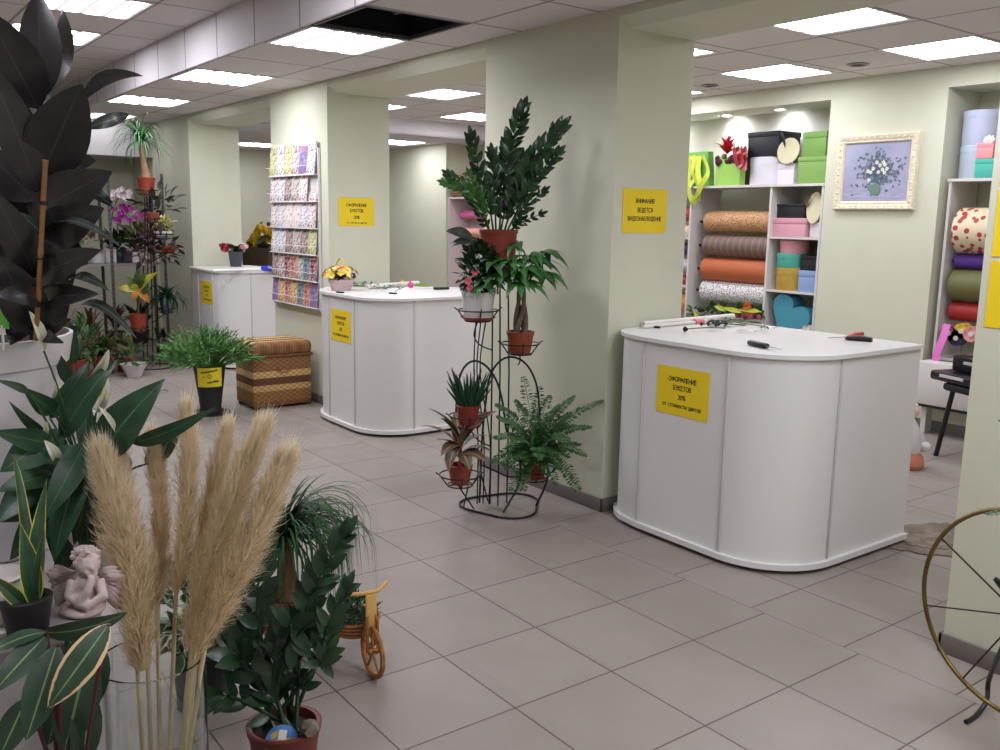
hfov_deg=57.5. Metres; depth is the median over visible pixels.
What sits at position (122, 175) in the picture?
wall
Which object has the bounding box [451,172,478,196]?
wicker basket
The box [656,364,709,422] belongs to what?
notice
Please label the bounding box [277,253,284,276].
greeting card
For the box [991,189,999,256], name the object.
notice
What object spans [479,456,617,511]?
baseboard
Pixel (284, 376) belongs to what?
basket
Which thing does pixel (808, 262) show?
gift box
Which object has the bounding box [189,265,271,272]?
countertop
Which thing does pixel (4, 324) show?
plant tag
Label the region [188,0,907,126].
ceiling beam
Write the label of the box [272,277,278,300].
greeting card
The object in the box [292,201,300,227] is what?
greeting card
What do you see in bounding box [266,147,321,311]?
rack
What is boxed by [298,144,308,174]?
greeting card
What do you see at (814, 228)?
gift box
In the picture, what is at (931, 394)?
base cabinet
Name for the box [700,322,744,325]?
rose
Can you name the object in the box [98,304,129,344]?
plant
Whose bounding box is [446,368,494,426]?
aloe plant
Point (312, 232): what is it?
greeting card
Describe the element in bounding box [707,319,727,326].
bundle
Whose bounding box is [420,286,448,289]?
knife
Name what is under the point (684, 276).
spool
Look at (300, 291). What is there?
greeting card
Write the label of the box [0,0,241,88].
ceiling
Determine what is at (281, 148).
greeting card
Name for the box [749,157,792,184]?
gift box
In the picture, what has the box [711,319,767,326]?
rose
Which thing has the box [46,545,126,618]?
figurine
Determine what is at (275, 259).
greeting card
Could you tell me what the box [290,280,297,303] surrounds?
greeting card
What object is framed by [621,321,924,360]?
countertop
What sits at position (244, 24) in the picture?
beam
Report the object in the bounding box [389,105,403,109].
diffuser
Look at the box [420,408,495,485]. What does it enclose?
cordyline
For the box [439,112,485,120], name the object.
recessed light
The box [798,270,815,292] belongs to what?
gift box
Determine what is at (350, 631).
basket
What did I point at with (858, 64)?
ceiling vent
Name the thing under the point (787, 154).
round lid
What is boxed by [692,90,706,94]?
recessed light
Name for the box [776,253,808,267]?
gift box
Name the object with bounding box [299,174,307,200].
greeting card
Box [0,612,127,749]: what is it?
leaf plant
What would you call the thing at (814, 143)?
gift box
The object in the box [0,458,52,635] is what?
snake plant
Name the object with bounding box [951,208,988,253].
roll
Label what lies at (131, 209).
orchid
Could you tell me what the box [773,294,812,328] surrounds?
box
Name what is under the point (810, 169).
gift box
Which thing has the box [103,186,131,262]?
orchid
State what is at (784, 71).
recessed light
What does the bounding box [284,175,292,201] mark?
greeting card
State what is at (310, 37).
recessed light
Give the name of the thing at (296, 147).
greeting card
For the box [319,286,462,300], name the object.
countertop
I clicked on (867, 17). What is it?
recessed light
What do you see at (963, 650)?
baseboard
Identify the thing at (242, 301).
counter
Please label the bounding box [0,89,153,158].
beam
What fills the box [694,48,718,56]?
recessed light
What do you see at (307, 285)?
greeting card
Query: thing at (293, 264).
greeting card
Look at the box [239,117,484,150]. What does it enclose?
ceiling
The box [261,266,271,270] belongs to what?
cloth bundle
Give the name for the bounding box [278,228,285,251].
greeting card
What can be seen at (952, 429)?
baseboard
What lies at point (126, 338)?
plant
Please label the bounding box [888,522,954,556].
cardboard sheet
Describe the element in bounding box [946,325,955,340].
spool
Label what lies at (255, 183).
wall
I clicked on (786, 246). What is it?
gift box
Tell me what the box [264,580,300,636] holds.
pot
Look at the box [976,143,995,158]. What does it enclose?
gift box
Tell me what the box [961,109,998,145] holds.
gift box
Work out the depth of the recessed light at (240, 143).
13.59 m
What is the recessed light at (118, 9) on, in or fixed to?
in the ceiling at (121, 38)
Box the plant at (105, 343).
[78,328,134,373]
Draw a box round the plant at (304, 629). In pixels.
[188,514,361,749]
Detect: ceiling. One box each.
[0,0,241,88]
[90,0,645,122]
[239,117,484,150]
[389,0,999,125]
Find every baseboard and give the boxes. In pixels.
[311,392,322,404]
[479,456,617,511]
[915,417,965,436]
[937,630,999,674]
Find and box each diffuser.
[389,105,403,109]
[389,140,422,144]
[694,49,713,55]
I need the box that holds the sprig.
[803,195,811,207]
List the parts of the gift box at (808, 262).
lid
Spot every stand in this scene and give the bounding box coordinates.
[130,189,175,369]
[436,279,555,518]
[922,507,999,723]
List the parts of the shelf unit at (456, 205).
panel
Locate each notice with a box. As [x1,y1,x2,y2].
[200,280,212,304]
[331,308,350,343]
[338,197,373,225]
[622,188,666,232]
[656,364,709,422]
[984,261,999,327]
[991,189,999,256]
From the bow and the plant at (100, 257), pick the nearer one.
the bow
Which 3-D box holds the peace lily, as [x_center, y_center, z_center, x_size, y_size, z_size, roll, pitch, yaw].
[-1.021,0.212,2.213,0.625,0.729,0.406,7,11,33]
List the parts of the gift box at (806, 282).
lid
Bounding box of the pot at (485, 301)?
[461,290,495,317]
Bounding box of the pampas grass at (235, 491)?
[174,399,285,666]
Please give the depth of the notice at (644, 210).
5.10 m
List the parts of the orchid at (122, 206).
pot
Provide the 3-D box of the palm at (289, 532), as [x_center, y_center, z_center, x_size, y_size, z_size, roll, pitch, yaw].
[-0.812,0.687,3.541,0.691,0.718,0.656,0,10,-6]
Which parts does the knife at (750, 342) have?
handle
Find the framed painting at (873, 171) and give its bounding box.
[833,131,921,209]
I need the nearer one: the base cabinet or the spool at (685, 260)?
the base cabinet
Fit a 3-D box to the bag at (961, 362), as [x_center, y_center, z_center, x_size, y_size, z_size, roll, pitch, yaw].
[3.483,-0.068,6.492,0.292,0.120,0.400,-4,11,-28]
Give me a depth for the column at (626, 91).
5.20 m
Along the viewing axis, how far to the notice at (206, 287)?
10.00 m
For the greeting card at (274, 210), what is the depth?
8.49 m
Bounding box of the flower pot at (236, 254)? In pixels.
[219,243,248,266]
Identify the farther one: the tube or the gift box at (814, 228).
the gift box at (814, 228)
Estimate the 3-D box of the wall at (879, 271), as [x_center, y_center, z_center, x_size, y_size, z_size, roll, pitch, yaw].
[2.526,-1.311,9.157,0.620,2.890,17.400,-6,12,-36]
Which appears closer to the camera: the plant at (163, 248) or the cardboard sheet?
the cardboard sheet
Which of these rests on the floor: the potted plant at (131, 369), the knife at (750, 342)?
the potted plant at (131, 369)
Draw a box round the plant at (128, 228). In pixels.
[115,215,162,262]
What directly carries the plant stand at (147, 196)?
on the floor
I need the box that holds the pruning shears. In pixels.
[828,332,872,341]
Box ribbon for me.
[780,131,784,146]
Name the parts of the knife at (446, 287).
handle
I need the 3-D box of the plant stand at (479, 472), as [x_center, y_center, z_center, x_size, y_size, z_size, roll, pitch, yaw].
[-0.034,0.072,5.122,0.696,1.423,0.488,-4,11,-25]
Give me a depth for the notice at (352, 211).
7.84 m
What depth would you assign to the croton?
9.57 m
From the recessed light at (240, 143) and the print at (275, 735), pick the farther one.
the recessed light at (240, 143)
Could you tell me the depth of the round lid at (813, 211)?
8.30 m
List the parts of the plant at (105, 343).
pot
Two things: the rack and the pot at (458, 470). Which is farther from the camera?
the rack
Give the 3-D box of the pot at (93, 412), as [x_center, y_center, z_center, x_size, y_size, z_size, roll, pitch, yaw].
[-1.689,0.168,3.690,0.116,0.170,0.119,-2,10,-19]
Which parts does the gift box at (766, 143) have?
lid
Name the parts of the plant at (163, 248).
pot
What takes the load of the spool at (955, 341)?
on the shelf unit at (962, 192)
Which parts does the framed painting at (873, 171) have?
frame rail, frame rail, frame rail, frame rail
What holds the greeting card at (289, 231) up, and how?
in the rack
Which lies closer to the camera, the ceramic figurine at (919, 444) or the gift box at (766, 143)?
the ceramic figurine at (919, 444)
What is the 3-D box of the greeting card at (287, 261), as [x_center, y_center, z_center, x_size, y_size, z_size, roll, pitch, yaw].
[-1.949,-1.032,8.359,0.032,0.279,0.136,-6,12,-36]
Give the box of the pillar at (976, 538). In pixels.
[944,107,999,651]
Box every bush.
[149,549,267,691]
[447,227,503,321]
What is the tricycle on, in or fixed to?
on the floor
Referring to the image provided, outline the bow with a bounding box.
[983,135,994,142]
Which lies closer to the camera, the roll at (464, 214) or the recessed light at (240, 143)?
the roll at (464, 214)
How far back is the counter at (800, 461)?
4.45 m
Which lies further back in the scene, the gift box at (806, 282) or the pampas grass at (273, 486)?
the gift box at (806, 282)
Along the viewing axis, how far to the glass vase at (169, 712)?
2.12 m
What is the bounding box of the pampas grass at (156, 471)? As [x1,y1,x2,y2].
[138,416,175,679]
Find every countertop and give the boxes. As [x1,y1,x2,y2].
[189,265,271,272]
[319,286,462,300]
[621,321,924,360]
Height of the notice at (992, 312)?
0.242 m
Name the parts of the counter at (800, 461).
panel, panel, board, panel, panel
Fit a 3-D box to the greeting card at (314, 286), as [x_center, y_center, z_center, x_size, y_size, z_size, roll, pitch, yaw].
[-1.621,-0.722,7.959,0.031,0.274,0.141,-6,12,-36]
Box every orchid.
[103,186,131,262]
[111,203,131,262]
[124,206,148,262]
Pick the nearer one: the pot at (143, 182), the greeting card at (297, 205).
the greeting card at (297, 205)
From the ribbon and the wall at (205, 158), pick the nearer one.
the ribbon
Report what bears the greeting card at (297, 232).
in the rack
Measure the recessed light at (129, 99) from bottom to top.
0.006 m
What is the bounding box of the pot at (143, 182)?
[137,177,155,193]
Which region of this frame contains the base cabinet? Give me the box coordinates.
[916,359,968,432]
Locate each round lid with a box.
[777,138,799,163]
[806,192,820,223]
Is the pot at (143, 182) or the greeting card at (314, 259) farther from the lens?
the pot at (143, 182)
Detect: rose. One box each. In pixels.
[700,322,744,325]
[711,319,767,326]
[726,320,757,322]
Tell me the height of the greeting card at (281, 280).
0.286 m
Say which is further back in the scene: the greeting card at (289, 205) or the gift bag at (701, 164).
the gift bag at (701, 164)
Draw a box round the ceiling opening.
[311,5,469,40]
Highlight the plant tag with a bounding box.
[0,309,8,349]
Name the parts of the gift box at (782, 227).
lid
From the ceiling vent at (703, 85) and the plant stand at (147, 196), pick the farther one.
the plant stand at (147, 196)
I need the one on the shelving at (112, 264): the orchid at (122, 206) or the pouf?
the orchid at (122, 206)
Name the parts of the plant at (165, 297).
pot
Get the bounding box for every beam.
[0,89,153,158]
[58,0,375,105]
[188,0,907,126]
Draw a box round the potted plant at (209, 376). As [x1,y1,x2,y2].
[150,322,267,416]
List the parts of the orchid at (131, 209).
pot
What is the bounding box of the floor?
[78,335,999,749]
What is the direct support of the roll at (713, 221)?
attached to the shelf unit at (710, 196)
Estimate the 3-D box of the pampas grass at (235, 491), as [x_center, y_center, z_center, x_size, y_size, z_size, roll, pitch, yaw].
[-0.677,0.638,2.259,0.296,1.190,0.156,-8,13,-41]
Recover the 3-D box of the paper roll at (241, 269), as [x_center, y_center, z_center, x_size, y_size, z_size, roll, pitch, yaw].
[-2.781,-1.108,9.633,0.032,0.032,0.607,8,12,37]
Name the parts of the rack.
rail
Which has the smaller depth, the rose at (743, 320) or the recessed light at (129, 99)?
the rose at (743, 320)
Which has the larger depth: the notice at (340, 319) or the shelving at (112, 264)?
the shelving at (112, 264)
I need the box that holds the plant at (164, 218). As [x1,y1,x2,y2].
[147,214,176,237]
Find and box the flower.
[395,281,413,291]
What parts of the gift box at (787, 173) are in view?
lid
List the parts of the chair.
leg, seat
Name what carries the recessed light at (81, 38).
in the ceiling at (121, 38)
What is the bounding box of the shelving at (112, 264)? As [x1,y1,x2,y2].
[78,174,170,359]
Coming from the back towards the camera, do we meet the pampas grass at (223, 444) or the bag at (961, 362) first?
the bag at (961, 362)
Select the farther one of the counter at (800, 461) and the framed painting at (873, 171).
the framed painting at (873, 171)
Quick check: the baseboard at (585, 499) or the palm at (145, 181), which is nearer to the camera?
the baseboard at (585, 499)
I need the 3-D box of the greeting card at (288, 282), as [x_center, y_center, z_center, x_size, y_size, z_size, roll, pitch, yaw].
[-1.953,-0.805,8.398,0.032,0.277,0.137,-6,12,-36]
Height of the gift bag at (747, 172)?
0.280 m
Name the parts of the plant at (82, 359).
pot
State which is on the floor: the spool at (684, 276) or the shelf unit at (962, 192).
the shelf unit at (962, 192)
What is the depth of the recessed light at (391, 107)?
10.38 m
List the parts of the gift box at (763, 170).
lid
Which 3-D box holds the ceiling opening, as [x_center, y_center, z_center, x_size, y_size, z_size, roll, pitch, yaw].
[-0.640,-2.251,5.284,0.680,0.423,0.670,-6,12,-36]
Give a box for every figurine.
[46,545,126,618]
[909,403,931,470]
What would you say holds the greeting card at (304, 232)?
in the rack
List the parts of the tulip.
stem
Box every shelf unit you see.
[448,197,483,286]
[682,183,824,330]
[932,178,991,361]
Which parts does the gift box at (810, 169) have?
lid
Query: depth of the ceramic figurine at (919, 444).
6.24 m
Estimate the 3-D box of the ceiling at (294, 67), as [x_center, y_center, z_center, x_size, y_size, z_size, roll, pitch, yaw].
[-0.644,-2.102,5.606,1.047,0.015,15.800,-6,12,-36]
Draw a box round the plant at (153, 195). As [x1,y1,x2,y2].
[125,180,186,221]
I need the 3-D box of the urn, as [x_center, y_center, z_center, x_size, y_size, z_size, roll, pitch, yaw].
[-1.090,0.492,1.976,0.136,0.127,0.136,-6,12,-36]
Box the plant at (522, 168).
[437,95,572,272]
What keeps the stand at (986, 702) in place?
on the floor
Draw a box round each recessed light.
[10,22,103,45]
[45,0,155,19]
[91,112,139,120]
[104,94,193,106]
[167,68,277,86]
[239,142,270,146]
[265,26,408,55]
[389,104,409,110]
[389,139,429,144]
[405,88,484,99]
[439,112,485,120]
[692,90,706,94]
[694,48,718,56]
[718,63,836,81]
[773,7,913,35]
[878,35,999,60]
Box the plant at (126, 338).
[109,332,139,371]
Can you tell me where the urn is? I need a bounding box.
[0,564,21,637]
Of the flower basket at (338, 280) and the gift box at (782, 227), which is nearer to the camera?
the flower basket at (338, 280)
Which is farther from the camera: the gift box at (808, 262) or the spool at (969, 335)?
the gift box at (808, 262)
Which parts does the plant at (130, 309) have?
pot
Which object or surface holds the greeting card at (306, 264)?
in the rack
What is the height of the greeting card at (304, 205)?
0.288 m
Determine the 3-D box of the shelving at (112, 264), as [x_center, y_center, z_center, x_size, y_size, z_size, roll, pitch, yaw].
[-4.762,-1.132,9.754,2.229,2.080,0.424,-6,12,-36]
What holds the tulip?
on the counter at (800, 461)
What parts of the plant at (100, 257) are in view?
pot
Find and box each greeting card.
[269,145,277,176]
[270,176,277,201]
[270,203,278,226]
[271,228,278,251]
[272,252,278,275]
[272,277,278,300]
[276,144,284,175]
[277,175,285,201]
[277,201,285,226]
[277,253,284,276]
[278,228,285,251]
[278,278,284,301]
[283,142,293,174]
[283,253,290,277]
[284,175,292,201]
[284,201,293,226]
[284,279,291,302]
[285,227,293,252]
[290,254,296,278]
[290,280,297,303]
[291,143,300,174]
[291,176,299,200]
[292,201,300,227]
[292,227,300,253]
[296,255,303,279]
[296,280,303,305]
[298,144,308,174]
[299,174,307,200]
[299,195,308,227]
[300,229,308,254]
[302,255,310,280]
[303,281,310,306]
[306,140,316,173]
[307,193,316,227]
[308,224,317,254]
[309,251,318,281]
[310,277,318,307]
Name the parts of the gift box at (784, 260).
lid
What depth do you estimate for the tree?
4.90 m
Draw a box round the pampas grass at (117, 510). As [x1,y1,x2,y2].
[79,423,170,681]
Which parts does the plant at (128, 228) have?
pot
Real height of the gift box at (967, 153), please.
0.255 m
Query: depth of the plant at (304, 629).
2.61 m
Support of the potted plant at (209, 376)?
on the floor
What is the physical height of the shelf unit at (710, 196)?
2.018 m
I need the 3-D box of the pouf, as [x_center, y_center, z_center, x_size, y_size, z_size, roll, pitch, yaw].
[-1.996,-0.031,8.047,0.562,0.580,0.450,-6,12,-36]
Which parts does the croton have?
stem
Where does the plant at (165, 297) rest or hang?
on the plant stand at (147, 196)
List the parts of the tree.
pot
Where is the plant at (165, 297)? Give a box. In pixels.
[139,283,189,314]
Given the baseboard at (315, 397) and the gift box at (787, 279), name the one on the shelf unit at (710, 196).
the gift box at (787, 279)
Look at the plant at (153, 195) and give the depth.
9.54 m
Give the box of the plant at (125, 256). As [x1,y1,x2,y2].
[104,229,146,262]
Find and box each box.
[747,130,801,157]
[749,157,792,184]
[772,218,819,236]
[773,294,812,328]
[775,267,799,290]
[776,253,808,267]
[777,163,797,183]
[777,204,819,218]
[780,240,810,253]
[797,156,826,183]
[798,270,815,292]
[800,255,816,270]
[802,131,828,156]
[809,222,818,237]
[958,145,994,177]
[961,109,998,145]
[974,158,993,177]
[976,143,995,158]
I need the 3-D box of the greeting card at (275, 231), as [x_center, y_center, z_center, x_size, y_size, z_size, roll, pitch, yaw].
[-2.102,-1.286,8.529,0.030,0.259,0.158,-6,12,-36]
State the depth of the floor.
3.74 m
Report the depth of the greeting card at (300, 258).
8.14 m
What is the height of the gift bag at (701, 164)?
0.539 m
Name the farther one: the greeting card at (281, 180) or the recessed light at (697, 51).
the greeting card at (281, 180)
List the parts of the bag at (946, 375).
grey trim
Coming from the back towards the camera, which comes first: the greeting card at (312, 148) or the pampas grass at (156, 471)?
the greeting card at (312, 148)
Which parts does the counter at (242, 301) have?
panel, panel, board, panel, panel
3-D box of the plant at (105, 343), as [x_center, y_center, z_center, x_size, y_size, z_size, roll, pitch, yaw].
[-4.103,-0.266,9.425,0.700,0.507,0.758,-6,12,-36]
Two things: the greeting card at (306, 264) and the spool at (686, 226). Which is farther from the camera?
the spool at (686, 226)
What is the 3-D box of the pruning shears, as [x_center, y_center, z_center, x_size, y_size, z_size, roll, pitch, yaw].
[1.905,-0.200,4.814,0.292,0.036,0.195,-6,12,-36]
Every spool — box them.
[681,293,684,310]
[682,275,685,284]
[683,259,686,270]
[684,243,687,254]
[685,225,688,236]
[686,207,689,220]
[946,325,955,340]
[948,330,966,345]
[953,323,971,338]
[963,326,975,341]
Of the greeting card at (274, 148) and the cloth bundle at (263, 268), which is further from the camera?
the cloth bundle at (263, 268)
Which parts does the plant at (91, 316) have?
pot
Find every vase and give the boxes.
[103,634,208,749]
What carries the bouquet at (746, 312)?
on the shelf unit at (710, 196)
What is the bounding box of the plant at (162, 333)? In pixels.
[150,327,176,357]
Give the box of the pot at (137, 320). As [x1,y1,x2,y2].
[129,313,147,331]
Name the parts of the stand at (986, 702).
leg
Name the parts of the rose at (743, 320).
stem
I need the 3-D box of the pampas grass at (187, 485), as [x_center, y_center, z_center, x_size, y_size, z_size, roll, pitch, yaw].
[-0.773,0.623,2.273,0.110,1.211,0.195,2,10,5]
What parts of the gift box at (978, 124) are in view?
lid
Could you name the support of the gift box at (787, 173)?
on the shelf unit at (710, 196)
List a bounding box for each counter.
[189,265,275,368]
[319,286,482,435]
[613,321,924,571]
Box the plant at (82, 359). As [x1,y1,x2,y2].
[64,312,106,377]
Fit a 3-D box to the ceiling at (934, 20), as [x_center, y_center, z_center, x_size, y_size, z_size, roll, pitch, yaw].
[2.675,-2.311,6.376,4.050,0.020,13.120,-6,12,-36]
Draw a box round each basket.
[236,354,310,407]
[322,258,358,290]
[329,605,380,638]
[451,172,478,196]
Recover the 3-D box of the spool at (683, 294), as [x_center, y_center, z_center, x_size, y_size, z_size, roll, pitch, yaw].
[1.938,-0.786,9.761,0.189,0.189,0.283,-6,12,-36]
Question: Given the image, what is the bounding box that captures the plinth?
[0,436,105,749]
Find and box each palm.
[104,113,174,193]
[234,472,378,636]
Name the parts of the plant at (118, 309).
pot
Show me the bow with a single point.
(989, 139)
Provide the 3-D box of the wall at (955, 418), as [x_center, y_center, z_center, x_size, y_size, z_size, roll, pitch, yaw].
[3.170,0.145,8.391,0.500,0.300,5.000,-6,12,-36]
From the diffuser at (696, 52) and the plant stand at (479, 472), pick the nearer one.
the plant stand at (479, 472)
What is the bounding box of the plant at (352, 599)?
[334,588,382,624]
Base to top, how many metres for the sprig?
0.112 m
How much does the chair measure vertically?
1.060 m
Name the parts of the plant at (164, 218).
pot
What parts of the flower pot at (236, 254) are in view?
pot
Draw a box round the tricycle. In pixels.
[327,580,387,678]
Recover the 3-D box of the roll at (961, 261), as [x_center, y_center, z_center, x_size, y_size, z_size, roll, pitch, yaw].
[4.007,-0.855,7.022,0.123,0.123,1.050,-6,12,-36]
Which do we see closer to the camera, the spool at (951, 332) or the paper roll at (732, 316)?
the paper roll at (732, 316)
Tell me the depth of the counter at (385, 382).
6.98 m
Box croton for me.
[119,269,157,331]
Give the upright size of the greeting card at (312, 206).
0.302 m
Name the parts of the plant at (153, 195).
pot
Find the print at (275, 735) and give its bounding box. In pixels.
[271,731,293,740]
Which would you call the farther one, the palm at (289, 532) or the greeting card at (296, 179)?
the greeting card at (296, 179)
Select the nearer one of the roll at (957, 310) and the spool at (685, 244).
the roll at (957, 310)
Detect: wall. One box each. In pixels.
[67,156,137,337]
[132,114,242,346]
[239,149,270,243]
[389,60,999,360]
[917,406,966,426]
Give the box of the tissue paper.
[800,324,811,330]
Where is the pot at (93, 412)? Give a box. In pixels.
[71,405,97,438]
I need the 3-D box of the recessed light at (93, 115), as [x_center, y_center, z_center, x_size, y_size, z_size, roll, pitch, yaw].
[-4.652,-3.018,10.631,0.680,0.006,0.680,-6,12,-36]
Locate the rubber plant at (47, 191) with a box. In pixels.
[0,0,141,563]
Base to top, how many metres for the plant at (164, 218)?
0.254 m
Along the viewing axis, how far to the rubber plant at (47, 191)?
2.17 m
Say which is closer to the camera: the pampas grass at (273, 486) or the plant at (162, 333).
the pampas grass at (273, 486)
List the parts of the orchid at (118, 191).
pot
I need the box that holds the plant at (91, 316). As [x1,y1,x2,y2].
[69,307,109,346]
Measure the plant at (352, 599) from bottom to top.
0.145 m
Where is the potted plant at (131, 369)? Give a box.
[116,342,150,376]
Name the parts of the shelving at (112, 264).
post, post, post, post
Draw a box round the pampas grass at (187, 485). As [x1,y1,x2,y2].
[164,389,206,675]
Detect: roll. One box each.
[212,268,260,272]
[366,281,419,288]
[460,210,482,218]
[465,228,483,236]
[641,313,734,325]
[696,280,763,306]
[697,257,765,284]
[699,234,766,258]
[700,211,768,233]
[947,269,981,302]
[947,301,978,321]
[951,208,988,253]
[952,253,983,269]
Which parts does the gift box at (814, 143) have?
lid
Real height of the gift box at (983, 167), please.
0.146 m
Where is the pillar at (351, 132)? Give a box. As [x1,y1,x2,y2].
[270,80,389,395]
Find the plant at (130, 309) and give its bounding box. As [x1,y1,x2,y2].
[121,298,155,343]
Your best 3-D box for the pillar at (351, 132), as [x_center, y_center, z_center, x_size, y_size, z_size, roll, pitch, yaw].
[-1.567,-1.234,8.374,0.588,2.857,1.180,-6,12,-36]
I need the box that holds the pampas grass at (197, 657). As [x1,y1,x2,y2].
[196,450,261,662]
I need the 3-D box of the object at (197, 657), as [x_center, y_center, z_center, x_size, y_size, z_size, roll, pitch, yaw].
[-0.712,0.683,2.295,0.267,1.088,0.108,-5,11,-31]
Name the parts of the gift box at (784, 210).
lid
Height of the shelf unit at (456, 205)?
1.950 m
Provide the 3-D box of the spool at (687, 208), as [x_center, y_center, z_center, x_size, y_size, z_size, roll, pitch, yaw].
[1.955,-1.696,9.606,0.148,0.148,0.283,-6,12,-36]
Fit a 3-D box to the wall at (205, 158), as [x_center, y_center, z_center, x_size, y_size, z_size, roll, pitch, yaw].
[-3.995,-1.822,11.574,0.608,2.857,2.260,-6,12,-36]
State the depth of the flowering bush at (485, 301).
4.91 m
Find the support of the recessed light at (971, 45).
in the ceiling at (934, 20)
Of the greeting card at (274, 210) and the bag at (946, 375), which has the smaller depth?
the bag at (946, 375)
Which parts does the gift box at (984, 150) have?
lid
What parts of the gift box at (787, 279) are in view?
lid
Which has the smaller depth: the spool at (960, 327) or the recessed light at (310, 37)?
the recessed light at (310, 37)
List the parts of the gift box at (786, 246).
lid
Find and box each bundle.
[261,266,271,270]
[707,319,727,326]
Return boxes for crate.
[242,222,272,265]
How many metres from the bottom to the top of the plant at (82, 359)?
0.677 m
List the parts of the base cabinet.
leg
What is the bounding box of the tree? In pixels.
[462,240,568,353]
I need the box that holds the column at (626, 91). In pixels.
[481,7,694,498]
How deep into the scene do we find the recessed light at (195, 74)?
7.48 m
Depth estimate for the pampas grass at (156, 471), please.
2.26 m
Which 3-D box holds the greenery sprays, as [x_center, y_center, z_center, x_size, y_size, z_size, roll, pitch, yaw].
[-1.111,-0.770,7.748,0.174,0.049,0.550,-6,12,-36]
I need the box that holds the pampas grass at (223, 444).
[183,403,241,668]
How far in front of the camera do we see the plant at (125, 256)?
9.99 m
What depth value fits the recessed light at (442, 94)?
9.24 m
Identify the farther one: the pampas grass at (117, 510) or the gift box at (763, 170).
the gift box at (763, 170)
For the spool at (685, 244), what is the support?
attached to the shelf unit at (710, 196)
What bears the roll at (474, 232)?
attached to the shelf unit at (456, 205)
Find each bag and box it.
[687,151,713,204]
[714,136,746,185]
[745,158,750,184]
[930,369,970,387]
[952,353,972,372]
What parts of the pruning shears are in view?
red handle, black handle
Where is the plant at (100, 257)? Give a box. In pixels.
[79,230,114,262]
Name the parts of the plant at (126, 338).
pot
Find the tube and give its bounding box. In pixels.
[642,318,707,327]
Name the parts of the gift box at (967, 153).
lid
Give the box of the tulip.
[683,326,724,331]
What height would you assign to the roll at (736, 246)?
0.222 m
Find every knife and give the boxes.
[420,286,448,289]
[747,340,782,349]
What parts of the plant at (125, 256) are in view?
pot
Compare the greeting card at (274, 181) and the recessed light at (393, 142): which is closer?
the greeting card at (274, 181)
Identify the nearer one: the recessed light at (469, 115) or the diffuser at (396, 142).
the recessed light at (469, 115)
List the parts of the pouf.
lid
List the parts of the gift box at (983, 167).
lid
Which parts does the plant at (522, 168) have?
pot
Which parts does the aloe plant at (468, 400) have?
pot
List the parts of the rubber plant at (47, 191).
planter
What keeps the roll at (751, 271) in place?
attached to the shelf unit at (710, 196)
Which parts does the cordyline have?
stem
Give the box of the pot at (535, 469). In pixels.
[523,460,545,480]
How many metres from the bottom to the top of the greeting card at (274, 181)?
0.273 m
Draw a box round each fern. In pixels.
[489,376,603,492]
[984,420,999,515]
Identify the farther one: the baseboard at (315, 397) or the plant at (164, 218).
the plant at (164, 218)
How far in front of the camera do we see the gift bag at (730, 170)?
8.96 m
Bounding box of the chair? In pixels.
[933,382,969,455]
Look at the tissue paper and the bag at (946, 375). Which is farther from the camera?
the tissue paper
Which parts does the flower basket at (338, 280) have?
handle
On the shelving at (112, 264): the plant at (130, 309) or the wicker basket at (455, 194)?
the plant at (130, 309)
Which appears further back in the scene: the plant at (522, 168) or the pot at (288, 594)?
the plant at (522, 168)
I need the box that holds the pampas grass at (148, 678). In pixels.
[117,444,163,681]
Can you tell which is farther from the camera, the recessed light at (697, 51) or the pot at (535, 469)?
the recessed light at (697, 51)
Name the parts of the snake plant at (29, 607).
pot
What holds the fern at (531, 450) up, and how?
on the plant stand at (479, 472)
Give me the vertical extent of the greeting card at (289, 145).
0.296 m
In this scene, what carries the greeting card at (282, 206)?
in the rack
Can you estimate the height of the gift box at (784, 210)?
0.128 m
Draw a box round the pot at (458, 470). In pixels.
[449,461,472,485]
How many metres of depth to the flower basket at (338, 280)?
7.37 m
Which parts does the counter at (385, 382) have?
panel, panel, panel, board, panel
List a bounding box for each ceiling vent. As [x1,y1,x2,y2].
[701,84,718,86]
[846,62,869,66]
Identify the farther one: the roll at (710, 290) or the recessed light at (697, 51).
the roll at (710, 290)
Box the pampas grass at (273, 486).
[187,431,308,686]
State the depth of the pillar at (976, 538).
3.41 m
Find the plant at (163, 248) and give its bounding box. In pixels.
[126,221,184,270]
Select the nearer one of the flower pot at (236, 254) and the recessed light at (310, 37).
the recessed light at (310, 37)
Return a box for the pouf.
[235,335,312,409]
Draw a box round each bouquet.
[246,222,271,247]
[687,300,765,319]
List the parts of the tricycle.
head post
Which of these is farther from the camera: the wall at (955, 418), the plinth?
the wall at (955, 418)
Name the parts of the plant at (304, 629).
pot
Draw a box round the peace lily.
[0,311,215,568]

